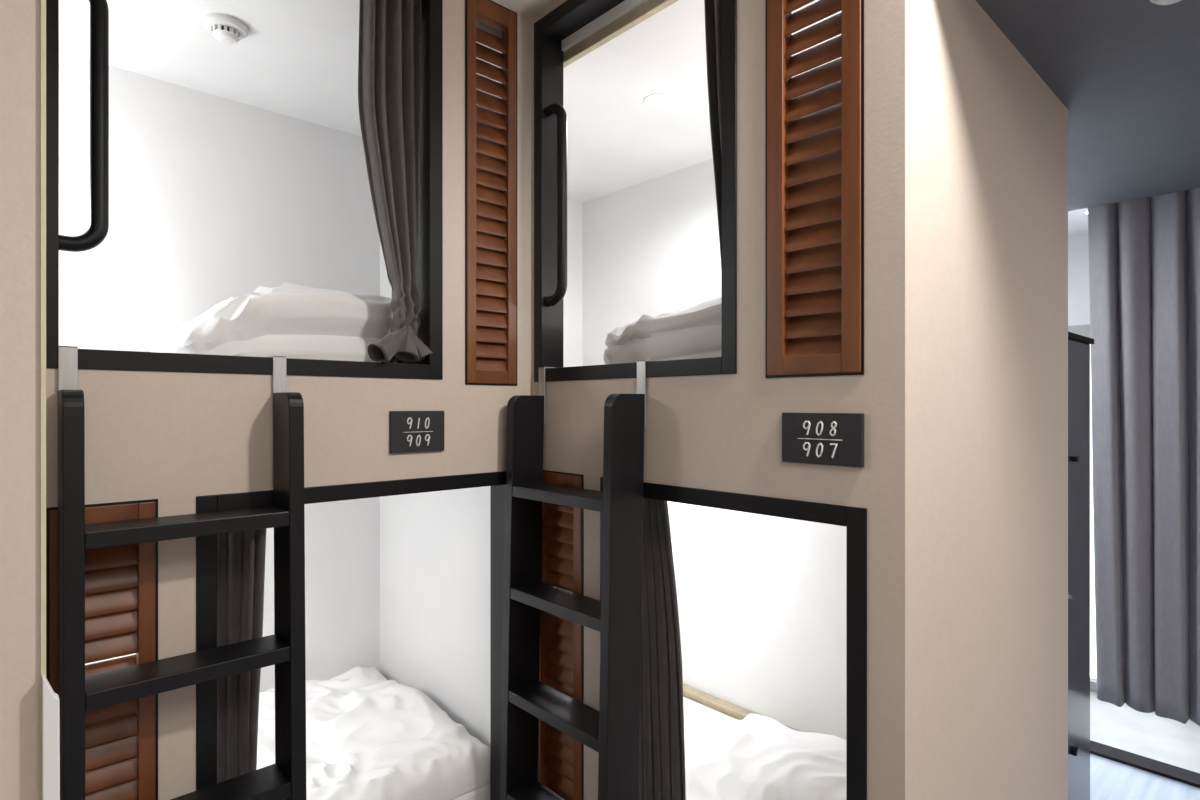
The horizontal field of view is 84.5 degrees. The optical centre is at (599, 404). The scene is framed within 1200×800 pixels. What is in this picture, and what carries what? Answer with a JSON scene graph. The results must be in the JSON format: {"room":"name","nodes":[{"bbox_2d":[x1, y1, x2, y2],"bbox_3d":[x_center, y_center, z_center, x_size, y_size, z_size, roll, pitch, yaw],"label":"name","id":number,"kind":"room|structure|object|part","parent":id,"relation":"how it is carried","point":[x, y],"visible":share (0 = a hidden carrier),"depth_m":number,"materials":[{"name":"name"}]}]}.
{"room":"dormitory","nodes":[
{"label":"dormitory","id":0,"kind":"room"},
{"bbox_2d":[0,0,40,799],"bbox_3d":[-1.425,0.170,0.284,1.790,2.560,0.549,0,0,-43],"label":"wall","id":1,"kind":"structure","parent":0,"point":[20,20],"depth_m":0.68,"materials":[{"name":"beige paint"}]},
{"bbox_2d":[41,0,45,799],"bbox_3d":[-0.591,-0.200,0.701,0.004,1.700,0.039,0,0,-43],"label":"trim","id":2,"kind":"structure","parent":1,"relation":"attached to","point":[43,2],"depth_m":0.69,"materials":[{"name":"beige paint"}]},
{"bbox_2d":[42,675,59,799],"bbox_3d":[-0.569,0.865,0.687,0.016,1.170,0.016,0,0,-43],"label":"guard","id":3,"kind":"object","parent":1,"relation":"attached to","point":[50,700],"visible":1,"depth_m":0.68,"materials":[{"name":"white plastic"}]},
{"bbox_2d":[59,52,501,747],"bbox_3d":[-1.275,0.190,1.459,2.044,2.320,0.846,0,0,-43],"label":"wall","id":4,"kind":"structure","parent":0,"point":[213,199],"depth_m":2.10,"materials":[{"name":"white paint"}]},
{"bbox_2d":[59,0,501,136],"bbox_3d":[-1.275,-1.010,1.459,2.044,0.080,0.846,0,0,-43],"label":"ceiling","id":5,"kind":"structure","parent":0,"point":[298,59],"depth_m":1.80,"materials":[{"name":"white paint"}]},
{"bbox_2d":[202,13,247,44],"bbox_3d":[-0.954,-0.948,1.684,0.102,0.044,0.102,0,0,-43],"label":"smoke detector","id":6,"kind":"object","parent":5,"relation":"attached to","point":[226,29],"visible":1,"depth_m":1.66,"materials":[{"name":"white plastic"}]},
{"bbox_2d":[46,0,531,799],"bbox_3d":[-0.973,0.170,1.118,2.084,2.560,0.065,0,0,-43],"label":"wall","id":7,"kind":"structure","parent":0,"point":[171,438],"depth_m":1.34,"materials":[{"name":"beige paint"}]},
{"bbox_2d":[46,499,157,799],"bbox_3d":[-0.883,0.661,1.175,0.159,0.977,0.037,0,0,-43],"label":"louvered shutter","id":8,"kind":"object","parent":7,"relation":"attached to","point":[121,582],"visible":0.6,"depth_m":1.18,"materials":[{"name":"brown wood"}]},
{"bbox_3d":[-0.882,0.200,1.174,0.098,0.045,0.032,0,0,-43],"label":"rail","id":9,"kind":"part","parent":8,"relation":"part of","materials":[{"name":"red wood"}]},
{"bbox_2d":[46,0,442,379],"bbox_3d":[-0.689,-0.547,1.382,0.761,0.970,0.076,0,0,-43],"label":"frame","id":10,"kind":"object","parent":7,"relation":"attached to","point":[430,226],"visible":0.85,"depth_m":1.26,"materials":[{"name":"black metal"}]},
{"bbox_3d":[-0.912,-0.515,1.166,0.074,0.496,0.027,0,0,-43],"label":"grab handle","id":11,"kind":"part","parent":10,"relation":"part of","materials":[{"name":"black metal"}]},
{"bbox_3d":[-0.689,-0.080,1.382,0.691,0.035,0.076,0,0,-43],"label":"sill","id":12,"kind":"part","parent":10,"relation":"part of","materials":[{"name":"black metal"}]},
{"bbox_2d":[196,471,505,799],"bbox_3d":[-0.520,0.752,1.538,0.744,1.156,0.076,0,0,-43],"label":"frame","id":13,"kind":"object","parent":7,"relation":"attached to","point":[206,546],"visible":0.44,"depth_m":1.44,"materials":[{"name":"black metal"}]},
{"bbox_2d":[358,0,432,363],"bbox_3d":[-0.471,-0.546,1.552,0.167,0.893,0.100,0,0,-43],"label":"curtain","id":14,"kind":"object","parent":7,"relation":"hanging from","point":[390,31],"visible":1,"depth_m":1.57,"materials":[{"name":"grey fabric"}]},
{"bbox_2d":[389,411,443,452],"bbox_3d":[-0.431,0.062,1.566,0.138,0.097,0.011,0,0,-43],"label":"number sign","id":15,"kind":"object","parent":7,"relation":"attached to","point":[409,431],"visible":1,"depth_m":1.56,"materials":[{"name":"black plastic"}]},
{"bbox_2d":[465,0,516,385],"bbox_3d":[-0.289,-0.548,1.722,0.159,0.995,0.037,0,0,-43],"label":"louvered shutter","id":16,"kind":"object","parent":7,"relation":"attached to","point":[490,135],"visible":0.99,"depth_m":1.72,"materials":[{"name":"brown wood"}]},
{"bbox_3d":[-0.288,-0.072,1.721,0.098,0.034,0.032,0,0,-43],"label":"rail","id":17,"kind":"part","parent":16,"relation":"part of","materials":[{"name":"red wood"}]},
{"bbox_3d":[-0.288,-1.019,1.721,0.098,0.045,0.032,0,0,-43],"label":"rail","id":18,"kind":"part","parent":16,"relation":"part of","materials":[{"name":"red wood"}]},
{"bbox_2d":[493,0,558,18],"bbox_3d":[-0.173,-1.080,-0.262,2.890,0.060,3.049,0,0,-43],"label":"ceiling","id":19,"kind":"structure","parent":0,"point":[530,9],"depth_m":1.74,"materials":[{"name":"paint"}]},
{"bbox_2d":[562,0,841,202],"bbox_3d":[0.215,-1.010,2.171,0.961,0.080,1.920,0,0,-43],"label":"ceiling","id":20,"kind":"structure","parent":0,"point":[616,141],"depth_m":2.12,"materials":[{"name":"white paint"}]},
{"bbox_2d":[643,93,672,107],"bbox_3d":[0.184,-0.962,2.103,0.095,0.016,0.095,0,0,-43],"label":"recessed light","id":21,"kind":"object","parent":20,"relation":"in","point":[656,100],"visible":1,"depth_m":2.08,"materials":[{"name":"white plastic"}]},
{"bbox_2d":[563,159,845,739],"bbox_3d":[0.215,0.190,2.171,0.961,2.320,1.920,0,0,-43],"label":"wall","id":22,"kind":"structure","parent":0,"point":[761,599],"depth_m":2.60,"materials":[{"name":"white paint"}]},
{"bbox_2d":[532,0,921,799],"bbox_3d":[0.155,0.170,1.479,0.065,2.560,1.064,0,0,-43],"label":"wall","id":23,"kind":"structure","parent":0,"point":[718,432],"depth_m":1.12,"materials":[{"name":"beige paint"}]},
{"bbox_2d":[538,470,583,799],"bbox_3d":[-0.097,0.661,1.724,0.037,0.977,0.194,0,0,-43],"label":"louvered shutter","id":24,"kind":"object","parent":23,"relation":"attached to","point":[560,756],"visible":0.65,"depth_m":1.72,"materials":[{"name":"brown wood"}]},
{"bbox_3d":[-0.098,0.200,1.723,0.032,0.045,0.125,0,0,-43],"label":"rail","id":25,"kind":"part","parent":24,"relation":"part of","materials":[{"name":"red wood"}]},
{"bbox_2d":[563,0,678,67],"bbox_3d":[0.133,-0.955,1.576,0.020,0.030,0.736,0,0,-43],"label":"rail","id":26,"kind":"object","parent":23,"relation":"attached to","point":[649,8],"visible":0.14,"depth_m":1.67,"materials":[{"name":"beige wood"}]},
{"bbox_2d":[704,0,721,270],"bbox_3d":[0.290,-0.531,1.430,0.029,0.862,0.151,0,0,-43],"label":"curtain","id":27,"kind":"object","parent":26,"relation":"hanging from","point":[713,8],"visible":0.1,"depth_m":1.46,"materials":[{"name":"grey fabric"}]},
{"bbox_2d":[534,0,736,381],"bbox_3d":[0.072,-0.547,1.571,0.076,0.970,0.659,0,0,-43],"label":"frame","id":28,"kind":"object","parent":23,"relation":"attached to","point":[550,116],"visible":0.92,"depth_m":1.72,"materials":[{"name":"black metal"}]},
{"bbox_3d":[-0.116,-0.532,1.749,0.027,0.537,0.078,0,0,-43],"label":"grab handle","id":29,"kind":"part","parent":28,"relation":"part of","materials":[{"name":"black metal"}]},
{"bbox_3d":[0.072,-0.080,1.571,0.076,0.035,0.589,0,0,-43],"label":"sill","id":30,"kind":"part","parent":28,"relation":"part of","materials":[{"name":"black metal"}]},
{"bbox_2d":[600,477,866,799],"bbox_3d":[0.251,0.752,1.377,0.076,1.156,0.659,0,0,-43],"label":"frame","id":31,"kind":"object","parent":23,"relation":"attached to","point":[854,519],"visible":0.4,"depth_m":1.13,"materials":[{"name":"black metal"}]},
{"bbox_2d":[765,0,863,377],"bbox_3d":[0.391,-0.548,1.195,0.037,0.995,0.192,0,0,-43],"label":"louvered shutter","id":32,"kind":"object","parent":23,"relation":"attached to","point":[814,139],"visible":0.98,"depth_m":1.19,"materials":[{"name":"brown wood"}]},
{"bbox_3d":[0.390,-0.072,1.194,0.032,0.034,0.115,0,0,-43],"label":"rail","id":33,"kind":"part","parent":32,"relation":"part of","materials":[{"name":"red wood"}]},
{"bbox_2d":[782,413,863,466],"bbox_3d":[0.390,0.059,1.168,0.011,0.091,0.154,0,0,-43],"label":"number sign","id":34,"kind":"object","parent":23,"relation":"attached to","point":[836,439],"visible":1,"depth_m":1.16,"materials":[{"name":"black plastic"}]},
{"bbox_2d":[922,0,1067,799],"bbox_3d":[0.880,0.170,1.451,0.963,2.560,0.040,0,0,-43],"label":"wall","id":35,"kind":"structure","parent":0,"point":[995,134],"depth_m":1.34,"materials":[{"name":"beige paint"}]},
{"bbox_2d":[1068,208,1087,236],"bbox_3d":[2.389,-0.990,2.882,0.980,0.240,4.200,0,0,-43],"label":"ceiling","id":36,"kind":"structure","parent":0,"point":[1077,219],"depth_m":3.15,"materials":[{"name":"white paint"}]},
{"bbox_2d":[1088,188,1199,725],"bbox_3d":[2.588,0.165,2.054,0.135,2.038,1.757,0,0,-43],"label":"window curtain","id":37,"kind":"object","parent":36,"relation":"hanging from","point":[1144,253],"visible":0.95,"depth_m":2.54,"materials":[{"name":"grey fabric"}]},
{"bbox_2d":[1068,234,1089,325],"bbox_3d":[2.716,0.170,3.184,0.090,2.560,4.200,0,0,-43],"label":"wall window","id":38,"kind":"structure","parent":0,"point":[1078,247],"depth_m":3.40,"materials":[{"name":"white glass"}]},
{"bbox_2d":[1068,324,1096,691],"bbox_3d":[2.720,0.520,3.154,0.065,1.860,3.650,0,0,-43],"label":"window","id":39,"kind":"structure","parent":38,"relation":"attached to","point":[1084,330],"depth_m":3.37,"materials":[{"name":"glass"}]},
{"bbox_3d":[2.717,0.540,3.151,0.008,1.720,3.510,0,0,-43],"label":"pane","id":40,"kind":"part","parent":39,"relation":"part of","materials":[{"name":"clear glass"}]},
{"bbox_2d":[976,0,1199,210],"bbox_3d":[1.264,-0.949,1.845,2.080,0.323,4.200,0,0,-43],"label":"ceiling","id":41,"kind":"structure","parent":0,"point":[1126,73],"depth_m":1.61,"materials":[{"name":"paint"}]},
{"bbox_2d":[1150,0,1180,4],"bbox_3d":[1.091,-0.779,1.258,0.072,0.016,0.072,0,0,-43],"label":"recessed light","id":42,"kind":"object","parent":41,"relation":"in","point":[1159,2],"visible":1,"depth_m":1.27,"materials":[{"name":"white plastic"}]},
{"bbox_2d":[1090,690,1199,772],"bbox_3d":[2.481,1.500,2.967,0.730,0.100,4.200,0,0,-43],"label":"floor","id":43,"kind":"structure","parent":0,"point":[1166,740],"depth_m":2.91,"materials":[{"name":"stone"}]},
{"bbox_2d":[1090,753,1199,799],"bbox_3d":[0.255,1.500,0.915,5.115,0.100,4.200,0,0,-43],"label":"floor","id":44,"kind":"structure","parent":0,"point":[1109,779],"depth_m":2.52,"materials":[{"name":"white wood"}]},
{"bbox_2d":[58,346,305,799],"bbox_3d":[-0.760,0.675,1.218,0.367,1.550,0.198,0,0,-43],"label":"ladder","id":45,"kind":"object","parent":44,"relation":"on","point":[78,693],"visible":0.95,"depth_m":1.19,"materials":[{"name":"metal"}]},
{"bbox_3d":[-0.862,0.713,1.078,0.028,1.475,0.129,0,0,-43],"label":"rail","id":46,"kind":"part","parent":45,"relation":"part of","materials":[{"name":"black wood"}]},
{"bbox_3d":[-0.612,0.713,1.307,0.028,1.475,0.129,0,0,-43],"label":"rail","id":47,"kind":"part","parent":45,"relation":"part of","materials":[{"name":"black wood"}]},
{"bbox_2d":[500,360,650,799],"bbox_3d":[-0.056,0.675,1.600,0.200,1.550,0.393,0,0,-43],"label":"ladder","id":48,"kind":"object","parent":44,"relation":"on","point":[613,731],"visible":0.92,"depth_m":1.51,"materials":[{"name":"metal"}]},
{"bbox_3d":[-0.204,0.713,1.712,0.132,1.475,0.028,0,0,-43],"label":"rail","id":49,"kind":"part","parent":48,"relation":"part of","materials":[{"name":"black wood"}]},
{"bbox_3d":[0.043,0.713,1.443,0.132,1.475,0.028,0,0,-43],"label":"rail","id":50,"kind":"part","parent":48,"relation":"part of","materials":[{"name":"black wood"}]},
{"bbox_2d":[1068,332,1093,799],"bbox_3d":[1.280,0.611,2.234,0.690,1.678,0.530,0,0,-43],"label":"locker","id":51,"kind":"object","parent":44,"relation":"on","point":[1078,345],"visible":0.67,"depth_m":2.17,"materials":[{"name":"black metal"}]},
{"bbox_3d":[1.276,-0.219,2.237,0.690,0.018,0.520,0,0,-43],"label":"panel","id":52,"kind":"part","parent":51,"relation":"part of","materials":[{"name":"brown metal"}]},
{"bbox_2d":[1090,740,1199,787],"bbox_3d":[2.174,1.494,2.684,0.105,0.112,4.200,0,0,-43],"label":"trim","id":53,"kind":"structure","parent":44,"relation":"on","point":[1147,764],"depth_m":2.65,"materials":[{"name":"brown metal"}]},
{"bbox_3d":[-1.275,0.130,1.459,2.044,0.020,0.846,0,0,-43],"label":"ceiling","id":54,"kind":"structure","parent":0,"visible":0},
{"bbox_2d":[217,528,266,782],"bbox_3d":[-0.783,0.529,1.394,0.159,0.762,0.033,0,0,-43],"label":"curtain","id":55,"kind":"object","parent":54,"relation":"hanging from","point":[240,555],"visible":0.39,"depth_m":1.40,"materials":[{"name":"grey fabric"}]},
{"bbox_3d":[-1.268,0.032,1.453,1.985,0.165,0.804,0,0,-43],"label":"mattress","id":56,"kind":"object","parent":54,"relation":"on","visible":0},
{"bbox_2d":[151,282,405,363],"bbox_3d":[-0.778,-0.176,1.731,0.630,0.246,0.443,0,0,-43],"label":"duvet","id":57,"kind":"object","parent":56,"relation":"on","point":[295,321],"visible":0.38,"depth_m":1.54,"materials":[{"name":"white fabric"}]},
{"bbox_3d":[0.215,0.130,2.171,0.961,0.020,1.920,0,0,-43],"label":"ceiling","id":58,"kind":"structure","parent":0,"visible":0},
{"bbox_2d":[639,498,685,799],"bbox_3d":[0.149,0.629,1.597,0.028,0.962,0.175,0,0,-43],"label":"curtain","id":59,"kind":"object","parent":58,"relation":"hanging from","point":[662,743],"visible":0.79,"depth_m":1.59,"materials":[{"name":"grey fabric"}]},
{"bbox_3d":[0.215,0.032,2.157,0.919,0.165,1.880,0,0,-43],"label":"mattress","id":60,"kind":"object","parent":58,"relation":"on","visible":0},
{"bbox_2d":[603,296,721,363],"bbox_3d":[0.377,-0.173,1.721,0.475,0.240,0.752,0,0,-43],"label":"duvet","id":61,"kind":"object","parent":60,"relation":"on","point":[694,332],"visible":0.23,"depth_m":1.61,"materials":[{"name":"white fabric"}]},
{"bbox_3d":[-1.275,1.370,1.459,2.044,0.040,0.846,0,0,-43],"label":"floor","id":62,"kind":"structure","parent":0,"visible":0},
{"bbox_2d":[451,782,489,799],"bbox_3d":[-1.267,1.188,1.441,1.970,0.315,0.784,0,0,-43],"label":"mattress","id":63,"kind":"object","parent":62,"relation":"on","point":[482,792],"visible":0.02,"depth_m":1.78,"materials":[{"name":"white fabric"}]},
{"bbox_2d":[257,666,489,799],"bbox_3d":[-1.035,0.957,1.663,1.352,0.143,0.807,0,0,-43],"label":"duvet","id":64,"kind":"object","parent":63,"relation":"on","point":[370,736],"visible":0.52,"depth_m":1.79,"materials":[{"name":"white fabric"}]},
{"bbox_3d":[0.215,1.370,2.171,0.961,0.040,1.920,0,0,-43],"label":"floor","id":65,"kind":"structure","parent":0,"visible":0},
{"bbox_2d":[683,697,736,736],"bbox_3d":[0.201,1.252,2.144,0.879,0.185,1.880,0,0,-43],"label":"mattress","id":66,"kind":"object","parent":65,"relation":"on","point":[696,714],"visible":0.02,"depth_m":2.46,"materials":[{"name":"white fabric"}]},
{"bbox_2d":[684,713,845,799],"bbox_3d":[0.537,1.062,1.800,0.762,0.191,0.877,0,0,-43],"label":"duvet","id":67,"kind":"object","parent":66,"relation":"on","point":[756,756],"visible":0.71,"depth_m":1.82,"materials":[{"name":"white fabric"}]},
{"bbox_2d":[683,684,800,731],"bbox_3d":[0.543,1.244,2.459,0.043,0.203,1.880,0,0,-43],"label":"bed rail","id":68,"kind":"object","parent":65,"relation":"on","point":[739,713],"visible":0.08,"depth_m":2.55,"materials":[{"name":"beige wood"}]}
]}

